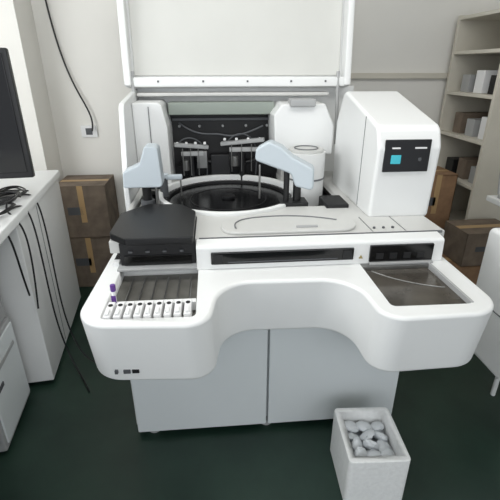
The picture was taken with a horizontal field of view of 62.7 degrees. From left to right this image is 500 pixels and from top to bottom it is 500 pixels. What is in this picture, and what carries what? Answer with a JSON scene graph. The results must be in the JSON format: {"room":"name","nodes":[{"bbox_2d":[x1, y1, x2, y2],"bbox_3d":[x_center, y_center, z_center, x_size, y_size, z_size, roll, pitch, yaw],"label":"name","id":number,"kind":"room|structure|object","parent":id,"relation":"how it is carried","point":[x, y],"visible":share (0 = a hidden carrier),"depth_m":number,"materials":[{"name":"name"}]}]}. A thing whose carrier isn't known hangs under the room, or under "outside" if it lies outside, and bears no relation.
{"room":"laboratory","nodes":[
{"label":"laboratory","id":0,"kind":"room"},
{"bbox_2d":[0,0,63,180],"bbox_3d":[-1.837,-1.079,2.915,0.680,2.800,0.300,-2,24,-5],"label":"wall pillar","id":1,"kind":"structure","parent":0,"point":[18,34],"depth_m":2.83,"materials":[{"name":"paint"}]},
{"bbox_2d":[110,284,115,291],"bbox_3d":[-0.458,0.126,1.369,0.018,0.025,0.018,-2,24,-5],"label":"cap","id":2,"kind":"object","parent":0,"point":[112,286],"depth_m":1.36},
{"bbox_2d":[142,188,151,200],"bbox_3d":[-0.500,-0.229,2.015,0.044,0.220,0.044,-2,24,-5],"label":"column","id":3,"kind":"structure","parent":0,"point":[147,193],"depth_m":1.98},
{"bbox_2d":[166,174,182,179],"bbox_3d":[-0.412,-0.385,2.162,0.110,0.025,0.030,-2,24,-5],"label":"mixer arm","id":4,"kind":"object","parent":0,"point":[170,176],"depth_m":2.15},
{"bbox_2d":[184,160,189,170],"bbox_3d":[-0.378,-0.503,2.432,0.036,0.060,0.036,-2,24,-5],"label":"can","id":5,"kind":"object","parent":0,"point":[186,162],"depth_m":2.42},
{"bbox_2d":[188,148,196,177],"bbox_3d":[-0.347,-0.488,2.486,0.040,0.270,0.040,-2,24,-5],"label":"post","id":6,"kind":"object","parent":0,"point":[193,158],"depth_m":2.46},
{"bbox_2d":[197,150,207,167],"bbox_3d":[-0.285,-0.540,2.441,0.060,0.100,0.030,-2,24,-5],"label":"plate","id":7,"kind":"object","parent":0,"point":[202,159],"depth_m":2.43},
{"bbox_2d":[114,191,326,259],"bbox_3d":[0.020,-0.157,2.196,1.220,0.100,1.080,-2,24,-5],"label":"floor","id":8,"kind":"structure","parent":0,"point":[324,193],"depth_m":2.32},
{"bbox_2d":[123,143,163,187],"bbox_3d":[-0.508,-0.400,1.938,0.183,0.194,0.100,-2,24,-5],"label":"arm","id":9,"kind":"object","parent":8,"relation":"on","point":[148,173],"visible":1,"depth_m":1.91},
{"bbox_2d":[141,198,154,205],"bbox_3d":[-0.500,-0.234,2.013,0.068,0.030,0.068,-2,24,-5],"label":"left arm collar","id":10,"kind":"object","parent":9,"relation":"attached to","point":[152,201],"visible":0.64,"depth_m":1.99,"materials":[{"name":"grey"}]},
{"bbox_2d":[155,187,159,203],"bbox_3d":[-0.449,-0.223,2.001,0.016,0.220,0.016,-2,24,-5],"label":"rod","id":11,"kind":"object","parent":9,"relation":"attached to","point":[156,188],"visible":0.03,"depth_m":1.98,"materials":[{"name":"metal"}]},
{"bbox_2d":[160,178,168,197],"bbox_3d":[-0.457,-0.304,2.194,0.044,0.170,0.044,-2,24,-5],"label":"mixer post","id":12,"kind":"object","parent":8,"relation":"on","point":[164,188],"visible":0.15,"depth_m":2.17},
{"bbox_2d":[174,142,208,155],"bbox_3d":[-0.342,-0.592,2.400,0.200,0.078,0.061,-8,25,-18],"label":"bracket","id":13,"kind":"object","parent":8,"relation":"on","point":[181,145],"depth_m":2.40,"materials":[{"name":"grey plastic"}]},
{"bbox_2d":[182,156,190,170],"bbox_3d":[-0.383,-0.529,2.480,0.050,0.090,0.070,-2,24,-5],"label":"motor block","id":14,"kind":"object","parent":13,"relation":"attached to","point":[185,157],"visible":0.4,"depth_m":2.44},
{"bbox_2d":[178,137,207,174],"bbox_3d":[-0.338,-0.534,2.441,0.179,0.272,0.036,-8,25,-17],"label":"hose","id":15,"kind":"object","parent":13,"relation":"attached to","point":[187,137],"visible":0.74,"depth_m":2.38,"materials":[{"name":"grey"}]},
{"bbox_2d":[169,183,282,211],"bbox_3d":[-0.117,-0.256,2.226,0.630,0.057,0.630,-2,24,-5],"label":"disk","id":16,"kind":"object","parent":8,"relation":"on","point":[244,198],"depth_m":2.23,"materials":[{"name":"black"}]},
{"bbox_2d":[164,180,291,201],"bbox_3d":[-0.117,-0.279,2.216,0.682,0.028,0.682,-2,24,-5],"label":"ring","id":17,"kind":"object","parent":16,"relation":"on","point":[277,188],"visible":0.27,"depth_m":2.44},
{"bbox_2d":[222,193,234,199],"bbox_3d":[-0.117,-0.288,2.212,0.070,0.017,0.070,-2,24,-5],"label":"hub","id":18,"kind":"object","parent":16,"relation":"on","point":[228,196],"visible":1,"depth_m":2.19,"materials":[{"name":"black plastic"}]},
{"bbox_2d":[159,174,292,215],"bbox_3d":[-0.117,-0.275,2.218,0.748,0.098,0.748,-2,24,-5],"label":"rim","id":19,"kind":"object","parent":8,"relation":"on","point":[187,181],"visible":0.33,"depth_m":2.35,"materials":[{"name":"white plastic"}]},
{"bbox_2d":[211,152,230,174],"bbox_3d":[-0.181,-0.512,2.540,0.120,0.170,0.070,-2,24,-5],"label":"block","id":20,"kind":"object","parent":19,"relation":"attached to","point":[219,161],"visible":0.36,"depth_m":2.50,"materials":[{"name":"black plastic"}]},
{"bbox_2d":[220,137,264,151],"bbox_3d":[-0.046,-0.623,2.418,0.260,0.082,0.071,4,24,8],"label":"bracket","id":21,"kind":"object","parent":8,"relation":"on","point":[252,140],"depth_m":2.41,"materials":[{"name":"grey plastic"}]},
{"bbox_2d":[177,158,255,166],"bbox_3d":[-0.181,-0.542,2.508,0.532,0.071,0.038,0,24,0],"label":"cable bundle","id":22,"kind":"object","parent":21,"relation":"attached to","point":[253,159],"visible":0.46,"depth_m":2.50,"materials":[{"name":"black plastic"}]},
{"bbox_2d":[229,152,239,166],"bbox_3d":[-0.094,-0.558,2.495,0.065,0.090,0.070,-2,24,-5],"label":"motor block","id":23,"kind":"object","parent":21,"relation":"attached to","point":[233,153],"visible":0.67,"depth_m":2.46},
{"bbox_2d":[228,133,256,174],"bbox_3d":[-0.039,-0.554,2.461,0.179,0.292,0.036,-8,25,-17],"label":"hose","id":24,"kind":"object","parent":21,"relation":"attached to","point":[237,133],"visible":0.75,"depth_m":2.40,"materials":[{"name":"grey"}]},
{"bbox_2d":[109,171,444,252],"bbox_3d":[0.082,-0.254,2.153,1.365,0.052,1.090,-2,24,-5],"label":"deck plate","id":25,"kind":"object","parent":8,"relation":"on","point":[206,226],"visible":0.34,"depth_m":1.82,"materials":[{"name":"plastic"}]},
{"bbox_2d":[131,99,174,189],"bbox_3d":[-0.549,-0.612,2.383,0.180,0.480,0.270,-2,24,-5],"label":"column","id":26,"kind":"structure","parent":25,"relation":"on","point":[160,120],"depth_m":2.23,"materials":[{"name":"white plastic"}]},
{"bbox_2d":[148,107,151,142],"bbox_3d":[-0.540,-0.553,2.262,0.004,0.450,0.010,-2,24,-5],"label":"groove","id":27,"kind":"object","parent":26,"relation":"attached to","point":[148,107],"depth_m":2.20,"materials":[{"name":"grey"}]},
{"bbox_2d":[119,216,196,265],"bbox_3d":[-0.378,-0.047,1.742,0.302,0.102,0.325,-2,24,-5],"label":"hood","id":28,"kind":"object","parent":25,"relation":"on","point":[171,248],"visible":0.23,"depth_m":1.59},
{"bbox_2d":[110,204,195,245],"bbox_3d":[-0.397,-0.118,1.740,0.325,0.030,0.427,-2,24,-5],"label":"hood","id":29,"kind":"object","parent":28,"relation":"on","point":[150,224],"depth_m":1.65,"materials":[{"name":"plastic"}]},
{"bbox_2d":[124,253,191,265],"bbox_3d":[-0.357,0.037,1.600,0.260,0.040,0.008,-2,24,-5],"label":"hood slot","id":30,"kind":"object","parent":28,"relation":"attached to","point":[164,258],"depth_m":1.60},
{"bbox_2d":[283,171,289,201],"bbox_3d":[0.176,-0.256,2.013,0.028,0.270,0.028,-2,24,-5],"label":"column","id":31,"kind":"structure","parent":25,"relation":"on","point":[286,174],"depth_m":1.98,"materials":[{"name":"black plastic"}]},
{"bbox_2d":[221,214,355,234],"bbox_3d":[0.162,-0.119,1.762,0.572,0.020,0.214,-2,24,-5],"label":"cover","id":32,"kind":"object","parent":25,"relation":"on","point":[280,224],"depth_m":1.72,"materials":[{"name":"plastic"}]},
{"bbox_2d":[234,215,336,228],"bbox_3d":[0.145,-0.133,1.780,0.451,0.006,0.117,-6,25,-13],"label":"groove","id":33,"kind":"object","parent":32,"relation":"on","point":[272,215],"visible":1,"depth_m":1.81,"materials":[{"name":"grey"}]},
{"bbox_2d":[277,197,307,206],"bbox_3d":[0.210,-0.202,2.051,0.140,0.100,0.100,-2,24,-5],"label":"base","id":34,"kind":"object","parent":25,"relation":"on","point":[303,202],"depth_m":1.99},
{"bbox_2d":[292,181,300,200],"bbox_3d":[0.230,-0.257,2.028,0.040,0.260,0.040,-2,24,-5],"label":"column","id":35,"kind":"structure","parent":34,"relation":"on","point":[296,190],"depth_m":2.00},
{"bbox_2d":[268,100,333,153],"bbox_3d":[0.291,-0.725,2.414,0.345,0.279,0.270,-2,24,-5],"label":"column","id":36,"kind":"structure","parent":25,"relation":"on","point":[289,126],"depth_m":2.29,"materials":[{"name":"white plastic"}]},
{"bbox_2d":[288,98,315,106],"bbox_3d":[0.283,-0.810,2.249,0.140,0.040,0.100,-2,24,-5],"label":"cap","id":37,"kind":"object","parent":36,"relation":"on","point":[294,102],"depth_m":2.20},
{"bbox_2d":[318,195,348,207],"bbox_3d":[0.415,-0.205,2.058,0.110,0.100,0.160,-2,24,-5],"label":"station","id":38,"kind":"object","parent":25,"relation":"on","point":[329,201],"visible":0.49,"depth_m":2.01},
{"bbox_2d":[255,140,313,189],"bbox_3d":[0.169,-0.408,1.957,0.280,0.219,0.090,4,24,9],"label":"arm","id":39,"kind":"object","parent":8,"relation":"on","point":[275,154],"visible":1,"depth_m":1.91},
{"bbox_2d":[258,165,260,198],"bbox_3d":[0.048,-0.336,2.020,0.010,0.170,0.010,-2,24,-5],"label":"probe","id":40,"kind":"object","parent":39,"relation":"attached to","point":[259,165],"visible":1,"depth_m":2.02,"materials":[{"name":"metal"}]},
{"bbox_2d":[288,149,325,205],"bbox_3d":[0.305,-0.408,2.287,0.210,0.285,0.210,-2,24,-5],"label":"drum","id":41,"kind":"object","parent":8,"relation":"on","point":[317,160],"visible":0.27,"depth_m":2.21,"materials":[{"name":"white plastic"}]},
{"bbox_2d":[289,146,323,153],"bbox_3d":[0.305,-0.545,2.226,0.190,0.015,0.190,-2,24,-5],"label":"cap","id":42,"kind":"object","parent":41,"relation":"on","point":[320,149],"depth_m":2.17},
{"bbox_2d":[137,91,328,96],"bbox_3d":[-0.093,-0.910,2.388,1.100,0.020,0.100,-2,24,-5],"label":"rail","id":43,"kind":"object","parent":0,"point":[241,93],"depth_m":2.35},
{"bbox_2d":[232,155,237,166],"bbox_3d":[-0.090,-0.531,2.447,0.036,0.060,0.036,-2,24,-5],"label":"can","id":44,"kind":"object","parent":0,"point":[234,158],"depth_m":2.43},
{"bbox_2d":[239,144,244,179],"bbox_3d":[-0.048,-0.508,2.505,0.040,0.290,0.040,-2,24,-5],"label":"post","id":45,"kind":"object","parent":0,"point":[241,173],"depth_m":2.48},
{"bbox_2d":[0,287,499,499],"bbox_3d":[0.255,1.294,1.150,5.800,0.100,6.000,-2,24,-5],"label":"floor","id":46,"kind":"structure","parent":0,"point":[69,441],"depth_m":1.89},
{"bbox_2d":[0,317,29,451],"bbox_3d":[-1.337,0.640,1.881,0.452,0.500,0.380,-5,24,-11],"label":"drawer cabinet","id":47,"kind":"object","parent":46,"relation":"on","point":[14,386],"visible":1,"depth_m":1.92,"materials":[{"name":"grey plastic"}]},
{"bbox_2d":[0,170,80,382],"bbox_3d":[-1.480,0.362,1.909,0.890,0.985,2.050,-5,24,-11],"label":"desk","id":48,"kind":"object","parent":46,"relation":"on","point":[40,343],"depth_m":2.20,"materials":[{"name":"white laminate"}]},
{"bbox_2d":[0,48,34,201],"bbox_3d":[-1.338,-0.574,1.946,0.524,0.694,0.260,-2,24,-5],"label":"computer monitor","id":49,"kind":"object","parent":48,"relation":"on","point":[15,155],"visible":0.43,"depth_m":1.94,"materials":[{"name":"black plastic"}]},
{"bbox_2d":[0,186,94,391],"bbox_3d":[-1.094,0.208,2.197,0.354,1.022,0.627,-10,26,-22],"label":"cable tangle","id":50,"kind":"object","parent":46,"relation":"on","point":[9,200],"visible":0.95,"depth_m":2.10,"materials":[{"name":"black plastic"}]},
{"bbox_2d":[70,236,113,286],"bbox_3d":[-1.245,0.030,3.349,0.390,0.420,0.351,-2,24,-5],"label":"cardboard box","id":51,"kind":"object","parent":46,"relation":"on","point":[91,255],"visible":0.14,"depth_m":3.17,"materials":[{"name":"brown"}]},
{"bbox_2d":[59,174,118,237],"bbox_3d":[-1.251,-0.347,3.186,0.360,0.398,0.341,-3,24,-6],"label":"cardboard box","id":52,"kind":"object","parent":51,"relation":"on","point":[90,205],"visible":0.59,"depth_m":3.05,"materials":[{"name":"brown"}]},
{"bbox_2d":[113,254,136,420],"bbox_3d":[-0.576,0.214,2.298,0.027,0.860,1.130,-2,24,-5],"label":"base cabinet","id":53,"kind":"object","parent":46,"relation":"on","point":[117,262],"visible":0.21,"depth_m":1.62,"materials":[{"name":"white plastic"}]},
{"bbox_2d":[116,273,197,316],"bbox_3d":[-0.338,0.179,1.483,0.298,0.005,0.377,-2,24,-5],"label":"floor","id":54,"kind":"structure","parent":53,"relation":"attached to","point":[172,288],"depth_m":1.56,"materials":[{"name":"metal"}]},
{"bbox_2d":[102,302,115,318],"bbox_3d":[-0.456,0.214,1.336,0.023,0.050,0.093,-2,24,-5],"label":"rack","id":55,"kind":"object","parent":54,"relation":"on","point":[113,308],"visible":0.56,"depth_m":1.32,"materials":[{"name":"white"}]},
{"bbox_2d":[113,302,125,318],"bbox_3d":[-0.424,0.213,1.338,0.023,0.050,0.093,-2,24,-5],"label":"rack","id":56,"kind":"object","parent":54,"relation":"on","point":[123,307],"visible":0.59,"depth_m":1.32,"materials":[{"name":"white"}]},
{"bbox_2d":[123,301,135,318],"bbox_3d":[-0.393,0.212,1.341,0.023,0.050,0.093,-2,24,-5],"label":"rack","id":57,"kind":"object","parent":54,"relation":"on","point":[132,308],"visible":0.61,"depth_m":1.33,"materials":[{"name":"white"}]},
{"bbox_2d":[125,278,134,300],"bbox_3d":[-0.447,0.156,1.513,0.006,0.006,0.215,-2,24,-5],"label":"rail","id":58,"kind":"object","parent":54,"relation":"on","point":[133,278],"visible":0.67,"depth_m":1.53,"materials":[{"name":"metal"}]},
{"bbox_2d":[133,301,144,318],"bbox_3d":[-0.361,0.211,1.343,0.023,0.050,0.093,-2,24,-5],"label":"rack","id":59,"kind":"object","parent":54,"relation":"on","point":[142,307],"visible":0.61,"depth_m":1.33,"materials":[{"name":"white"}]},
{"bbox_2d":[138,278,145,300],"bbox_3d":[-0.402,0.155,1.516,0.006,0.006,0.215,-2,24,-5],"label":"rail","id":60,"kind":"object","parent":54,"relation":"on","point":[145,278],"visible":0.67,"depth_m":1.53,"materials":[{"name":"metal"}]},
{"bbox_2d":[143,300,154,317],"bbox_3d":[-0.330,0.210,1.346,0.023,0.050,0.093,-2,24,-5],"label":"rack","id":61,"kind":"object","parent":54,"relation":"on","point":[152,306],"visible":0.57,"depth_m":1.33,"materials":[{"name":"white"}]},
{"bbox_2d":[151,277,157,299],"bbox_3d":[-0.357,0.153,1.520,0.006,0.006,0.215,-2,24,-5],"label":"rail","id":62,"kind":"object","parent":54,"relation":"on","point":[156,277],"visible":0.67,"depth_m":1.53,"materials":[{"name":"metal"}]},
{"bbox_2d":[116,298,196,310],"bbox_3d":[-0.331,0.192,1.403,0.294,0.036,0.025,-2,24,-5],"label":"bar","id":63,"kind":"object","parent":54,"relation":"on","point":[194,302],"visible":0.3,"depth_m":1.40,"materials":[{"name":"white plastic"}]},
{"bbox_2d":[153,300,163,317],"bbox_3d":[-0.299,0.209,1.348,0.023,0.050,0.093,-2,24,-5],"label":"rack","id":64,"kind":"object","parent":54,"relation":"on","point":[161,311],"visible":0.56,"depth_m":1.34,"materials":[{"name":"white"}]},
{"bbox_2d":[163,277,168,299],"bbox_3d":[-0.312,0.151,1.524,0.006,0.006,0.215,-2,24,-5],"label":"rail","id":65,"kind":"object","parent":54,"relation":"on","point":[168,277],"visible":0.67,"depth_m":1.53,"materials":[{"name":"metal"}]},
{"bbox_2d":[163,299,173,317],"bbox_3d":[-0.267,0.207,1.351,0.023,0.050,0.093,-2,24,-5],"label":"rack","id":66,"kind":"object","parent":54,"relation":"on","point":[171,310],"visible":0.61,"depth_m":1.34,"materials":[{"name":"white"}]},
{"bbox_2d":[173,299,182,316],"bbox_3d":[-0.236,0.206,1.353,0.023,0.050,0.093,-2,24,-5],"label":"rack","id":67,"kind":"object","parent":54,"relation":"on","point":[180,313],"visible":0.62,"depth_m":1.34,"materials":[{"name":"white"}]},
{"bbox_2d":[176,276,180,298],"bbox_3d":[-0.267,0.150,1.527,0.006,0.006,0.215,-2,24,-5],"label":"rail","id":68,"kind":"object","parent":54,"relation":"on","point":[180,276],"visible":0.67,"depth_m":1.54,"materials":[{"name":"metal"}]},
{"bbox_2d":[183,299,192,316],"bbox_3d":[-0.204,0.205,1.356,0.023,0.050,0.093,-2,24,-5],"label":"rack","id":69,"kind":"object","parent":54,"relation":"on","point":[186,314],"visible":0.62,"depth_m":1.34,"materials":[{"name":"white"}]},
{"bbox_2d":[189,276,191,297],"bbox_3d":[-0.223,0.148,1.531,0.006,0.006,0.215,-2,24,-5],"label":"rail","id":70,"kind":"object","parent":54,"relation":"on","point":[191,276],"visible":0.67,"depth_m":1.54,"materials":[{"name":"metal"}]},
{"bbox_2d":[266,330,268,415],"bbox_3d":[0.035,0.283,2.388,1.200,0.660,1.130,-2,24,-5],"label":"base cabinet","id":71,"kind":"object","parent":46,"relation":"on","point":[268,330],"visible":0.02,"depth_m":1.90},
{"bbox_2d":[131,330,267,431],"bbox_3d":[-0.225,0.588,1.857,0.605,0.555,0.038,-2,24,-5],"label":"door","id":72,"kind":"structure","parent":71,"relation":"attached to","point":[234,393],"depth_m":1.87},
{"bbox_2d":[136,85,353,170],"bbox_3d":[-0.020,-0.598,2.622,1.300,0.840,0.060,-2,24,-5],"label":"wall","id":73,"kind":"structure","parent":71,"relation":"on","point":[329,101],"depth_m":2.45,"materials":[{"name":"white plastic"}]},
{"bbox_2d":[119,88,139,210],"bbox_3d":[-0.639,-0.554,2.241,0.027,0.589,0.600,-2,24,-5],"label":"wall","id":74,"kind":"structure","parent":73,"relation":"attached to","point":[127,134],"depth_m":2.06,"materials":[{"name":"white plastic"}]},
{"bbox_2d":[168,101,274,114],"bbox_3d":[-0.165,-0.827,2.385,0.610,0.070,0.080,-2,24,-5],"label":"rail beam","id":75,"kind":"object","parent":73,"relation":"attached to","point":[174,107],"visible":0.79,"depth_m":2.35,"materials":[{"name":"plastic"}]},
{"bbox_2d":[170,114,276,179],"bbox_3d":[-0.156,-0.624,2.557,0.660,0.500,0.017,-2,24,-5],"label":"panel","id":76,"kind":"object","parent":73,"relation":"attached to","point":[231,127],"visible":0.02,"depth_m":2.51,"materials":[{"name":"metal"}]},
{"bbox_2d":[178,122,262,136],"bbox_3d":[-0.173,-0.722,2.453,0.507,0.085,0.032,-1,24,-2],"label":"cable bundle","id":77,"kind":"object","parent":76,"relation":"attached to","point":[181,124],"visible":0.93,"depth_m":2.45,"materials":[{"name":"grey"}]},
{"bbox_2d":[172,117,268,120],"bbox_3d":[-0.155,-0.788,2.464,0.620,0.015,0.020,-2,24,-5],"label":"slide rail","id":78,"kind":"object","parent":76,"relation":"attached to","point":[220,118],"visible":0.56,"depth_m":2.45,"materials":[{"name":"grey"}]},
{"bbox_2d":[116,0,354,87],"bbox_3d":[-0.066,-1.300,2.255,1.280,0.757,0.207,-2,24,-5],"label":"lid","id":79,"kind":"object","parent":73,"relation":"attached to","point":[165,43],"visible":0.94,"depth_m":2.30,"materials":[{"name":"white plastic"}]},
{"bbox_2d":[131,71,134,91],"bbox_3d":[-0.650,-0.790,2.316,0.020,0.403,0.089,-2,24,-5],"label":"strut","id":80,"kind":"object","parent":79,"relation":"attached to","point":[132,72],"visible":0.33,"depth_m":2.27,"materials":[{"name":"grey plastic"}]},
{"bbox_2d":[334,71,339,143],"bbox_3d":[0.511,-0.832,2.409,0.020,0.403,0.089,-2,24,-5],"label":"strut","id":81,"kind":"object","parent":79,"relation":"attached to","point":[337,72],"visible":0.8,"depth_m":2.40,"materials":[{"name":"grey plastic"}]},
{"bbox_2d":[80,253,493,379],"bbox_3d":[0.122,0.183,1.641,1.395,0.235,0.742,-2,24,-5],"label":"shell","id":82,"kind":"object","parent":71,"relation":"attached to","point":[343,299],"visible":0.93,"depth_m":1.38,"materials":[{"name":"white plastic"}]},
{"bbox_2d":[123,369,130,373],"bbox_3d":[-0.400,0.395,1.335,0.022,0.013,0.009,-2,24,-5],"label":"label","id":83,"kind":"object","parent":82,"relation":"attached to","point":[127,371],"visible":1,"depth_m":1.33,"materials":[{"name":"grey"}]},
{"bbox_2d":[117,261,196,271],"bbox_3d":[-0.359,0.065,1.604,0.305,0.010,0.050,-2,24,-5],"label":"bar","id":84,"kind":"object","parent":82,"relation":"on","point":[121,268],"depth_m":1.59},
{"bbox_2d":[196,231,443,269],"bbox_3d":[0.283,-0.002,1.643,0.985,0.102,0.095,-2,24,-5],"label":"bar","id":85,"kind":"object","parent":82,"relation":"on","point":[361,243],"depth_m":1.61,"materials":[{"name":"white plastic"}]},
{"bbox_2d":[211,248,353,264],"bbox_3d":[0.129,0.024,1.594,0.560,0.050,0.012,-2,24,-5],"label":"slit","id":86,"kind":"object","parent":85,"relation":"attached to","point":[327,252],"visible":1,"depth_m":1.59,"materials":[{"name":"black"}]},
{"bbox_2d":[213,255,222,263],"bbox_3d":[-0.121,0.036,1.567,0.035,0.036,0.005,-2,24,-5],"label":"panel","id":87,"kind":"object","parent":86,"relation":"attached to","point":[218,259],"visible":1,"depth_m":1.56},
{"bbox_2d":[228,258,337,262],"bbox_3d":[0.130,0.040,1.594,0.430,0.004,0.004,-2,24,-5],"label":"slit","id":88,"kind":"object","parent":86,"relation":"in","point":[318,258],"depth_m":1.59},
{"bbox_2d":[342,250,351,258],"bbox_3d":[0.382,0.018,1.607,0.035,0.036,0.005,-2,24,-5],"label":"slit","id":89,"kind":"object","parent":86,"relation":"attached to","point":[347,254],"visible":1,"depth_m":1.60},
{"bbox_2d":[199,230,441,238],"bbox_3d":[0.297,-0.060,1.657,1.000,0.012,0.003,-2,24,-5],"label":"deck seam","id":90,"kind":"object","parent":85,"relation":"on","point":[438,231],"visible":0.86,"depth_m":1.65,"materials":[{"name":"grey"}]},
{"bbox_2d":[376,253,383,258],"bbox_3d":[0.513,0.024,1.624,0.030,0.025,0.005,-2,24,-5],"label":"port","id":91,"kind":"object","parent":85,"relation":"attached to","point":[378,255],"visible":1,"depth_m":1.62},
{"bbox_2d":[389,253,396,258],"bbox_3d":[0.569,0.022,1.629,0.030,0.025,0.005,-2,24,-5],"label":"port","id":92,"kind":"object","parent":85,"relation":"attached to","point":[392,255],"visible":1,"depth_m":1.63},
{"bbox_2d":[368,260,432,264],"bbox_3d":[0.603,0.050,1.640,0.260,0.009,0.020,-2,24,-5],"label":"ledge","id":93,"kind":"object","parent":85,"relation":"attached to","point":[406,261],"depth_m":1.63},
{"bbox_2d":[403,252,410,257],"bbox_3d":[0.625,0.020,1.633,0.030,0.025,0.005,-2,24,-5],"label":"port","id":94,"kind":"object","parent":85,"relation":"attached to","point":[406,254],"visible":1,"depth_m":1.63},
{"bbox_2d":[416,252,424,257],"bbox_3d":[0.681,0.018,1.637,0.030,0.025,0.005,-2,24,-5],"label":"port","id":95,"kind":"object","parent":85,"relation":"attached to","point":[419,254],"visible":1,"depth_m":1.64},
{"bbox_2d":[360,263,428,269],"bbox_3d":[0.579,0.063,1.638,0.280,0.016,0.030,-2,24,-5],"label":"window frame","id":96,"kind":"structure","parent":82,"relation":"attached to","point":[423,265],"depth_m":1.62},
{"bbox_2d":[365,268,466,305],"bbox_3d":[0.592,0.135,1.504,0.270,0.006,0.305,-2,24,-5],"label":"window","id":97,"kind":"structure","parent":82,"relation":"attached to","point":[396,292],"depth_m":1.49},
{"bbox_2d":[371,271,444,287],"bbox_3d":[0.592,0.109,1.550,0.222,0.004,0.153,-2,24,-5],"label":"wire","id":98,"kind":"object","parent":97,"relation":"on","point":[371,271],"depth_m":1.53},
{"bbox_2d":[428,263,473,303],"bbox_3d":[0.730,0.119,1.513,0.010,0.021,0.310,-2,24,-5],"label":"window frame","id":99,"kind":"structure","parent":82,"relation":"attached to","point":[451,285],"depth_m":1.49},
{"bbox_2d":[332,91,440,216],"bbox_3d":[0.647,-0.504,2.038,0.280,0.513,0.635,-2,24,-5],"label":"tower shell","id":100,"kind":"object","parent":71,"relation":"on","point":[390,116],"visible":0.99,"depth_m":1.84,"materials":[{"name":"plastic"}]},
{"bbox_2d":[356,116,366,204],"bbox_3d":[0.520,-0.409,1.913,0.003,0.410,0.003,-2,24,-5],"label":"tower side seam","id":101,"kind":"object","parent":100,"relation":"attached to","point":[366,116],"depth_m":1.91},
{"bbox_2d":[382,139,431,171],"bbox_3d":[0.665,-0.400,1.740,0.200,0.135,0.013,-2,24,-5],"label":"display","id":102,"kind":"object","parent":100,"relation":"attached to","point":[409,162],"visible":1,"depth_m":1.73,"materials":[{"name":"plastic"}]},
{"bbox_2d":[390,155,400,163],"bbox_3d":[0.617,-0.383,1.736,0.043,0.037,0.006,-2,24,-5],"label":"key","id":103,"kind":"object","parent":102,"relation":"attached to","point":[395,159],"depth_m":1.73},
{"bbox_2d":[330,407,410,499],"bbox_3d":[0.490,0.854,1.721,0.240,0.240,0.275,-1,24,-2],"label":"styrofoam box","id":104,"kind":"object","parent":46,"relation":"on","point":[371,459],"visible":1,"depth_m":1.63,"materials":[{"name":"plastic"}]},
{"bbox_2d":[442,253,480,284],"bbox_3d":[1.599,0.216,3.007,0.450,0.360,0.301,-3,24,-8],"label":"cardboard box","id":105,"kind":"object","parent":46,"relation":"on","point":[471,272],"visible":0.11,"depth_m":2.80,"materials":[{"name":"brown"}]},
{"bbox_2d":[442,218,499,266],"bbox_3d":[1.605,-0.057,2.880,0.380,0.238,0.271,-3,24,-6],"label":"cardboard box","id":106,"kind":"object","parent":105,"relation":"on","point":[465,241],"visible":0.7,"depth_m":2.79,"materials":[{"name":"brown"}]},
{"bbox_2d":[437,9,499,220],"bbox_3d":[1.799,-0.724,3.163,0.460,1.950,0.630,-2,24,-5],"label":"storage shelf","id":107,"kind":"object","parent":46,"relation":"on","point":[469,124],"visible":0.75,"depth_m":3.08,"materials":[{"name":"beige metal"}]},
{"bbox_2d":[474,228,499,395],"bbox_3d":[1.240,0.399,1.857,0.343,0.960,0.360,-2,24,-5],"label":"instrument","id":108,"kind":"object","parent":46,"relation":"on","point":[487,350],"visible":0.75,"depth_m":1.81,"materials":[{"name":"grey plastic"}]},
{"bbox_2d":[486,195,499,206],"bbox_3d":[1.793,0.197,2.336,0.870,0.940,0.460,-2,24,-5],"label":"work table","id":109,"kind":"object","parent":46,"relation":"on","point":[493,199],"visible":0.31,"depth_m":2.27,"materials":[{"name":"white plastic"}]},
{"bbox_2d":[497,174,499,198],"bbox_3d":[1.531,-0.367,2.154,0.320,0.238,0.271,-2,24,-5],"label":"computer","id":110,"kind":"object","parent":109,"relation":"on","point":[498,191],"visible":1,"depth_m":2.25,"materials":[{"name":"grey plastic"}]},
{"bbox_3d":[1.384,-0.012,3.407,0.300,0.450,0.331,-2,24,-5],"label":"cardboard box","id":111,"kind":"object","parent":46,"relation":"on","visible":0},
{"bbox_2d":[424,166,457,228],"bbox_3d":[1.384,-0.412,3.223,0.280,0.428,0.281,-2,24,-5],"label":"cardboard box","id":112,"kind":"object","parent":111,"relation":"on","point":[445,181],"visible":0.33,"depth_m":3.09,"materials":[{"name":"brown"}]},
{"bbox_2d":[30,0,499,216],"bbox_3d":[-0.002,-1.226,3.245,5.800,2.800,0.100,-2,24,-5],"label":"wall","id":113,"kind":"structure","parent":0,"point":[390,36],"depth_m":3.10,"materials":[{"name":"paint"}]},
{"bbox_2d":[45,0,97,136],"bbox_3d":[-1.303,-1.333,2.993,0.226,1.000,0.046,-2,24,-5],"label":"cable","id":114,"kind":"object","parent":113,"relation":"attached to","point":[86,130],"visible":1,"depth_m":3.12,"materials":[{"name":"black"}]},
{"bbox_2d":[80,125,97,136],"bbox_3d":[-1.252,-0.925,3.196,0.120,0.090,0.015,-2,24,-5],"label":"socket","id":115,"kind":"object","parent":113,"relation":"attached to","point":[86,131],"depth_m":3.19,"materials":[{"name":"white"}]},
{"bbox_2d":[351,73,447,78],"bbox_3d":[1.748,-1.387,3.264,2.300,0.040,0.040,-2,24,-5],"label":"trim","id":116,"kind":"structure","parent":113,"relation":"attached to","point":[353,75],"depth_m":3.20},
{"bbox_2d":[277,169,283,178],"bbox_3d":[0.309,-0.520,2.556,0.260,0.270,0.180,-2,24,-5],"label":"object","id":117,"kind":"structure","parent":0,"point":[281,173],"depth_m":2.49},
{"bbox_2d":[294,145,317,149],"bbox_3d":[0.305,-0.554,2.222,0.130,0.008,0.130,-2,24,-5],"label":"wash drum lip","id":118,"kind":"object","parent":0,"point":[298,145],"depth_m":2.21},
{"bbox_2d":[267,328,398,422],"bbox_3d":[0.391,0.566,1.906,0.617,0.555,0.038,-2,24,-5],"label":"door","id":119,"kind":"structure","parent":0,"point":[313,373],"depth_m":1.89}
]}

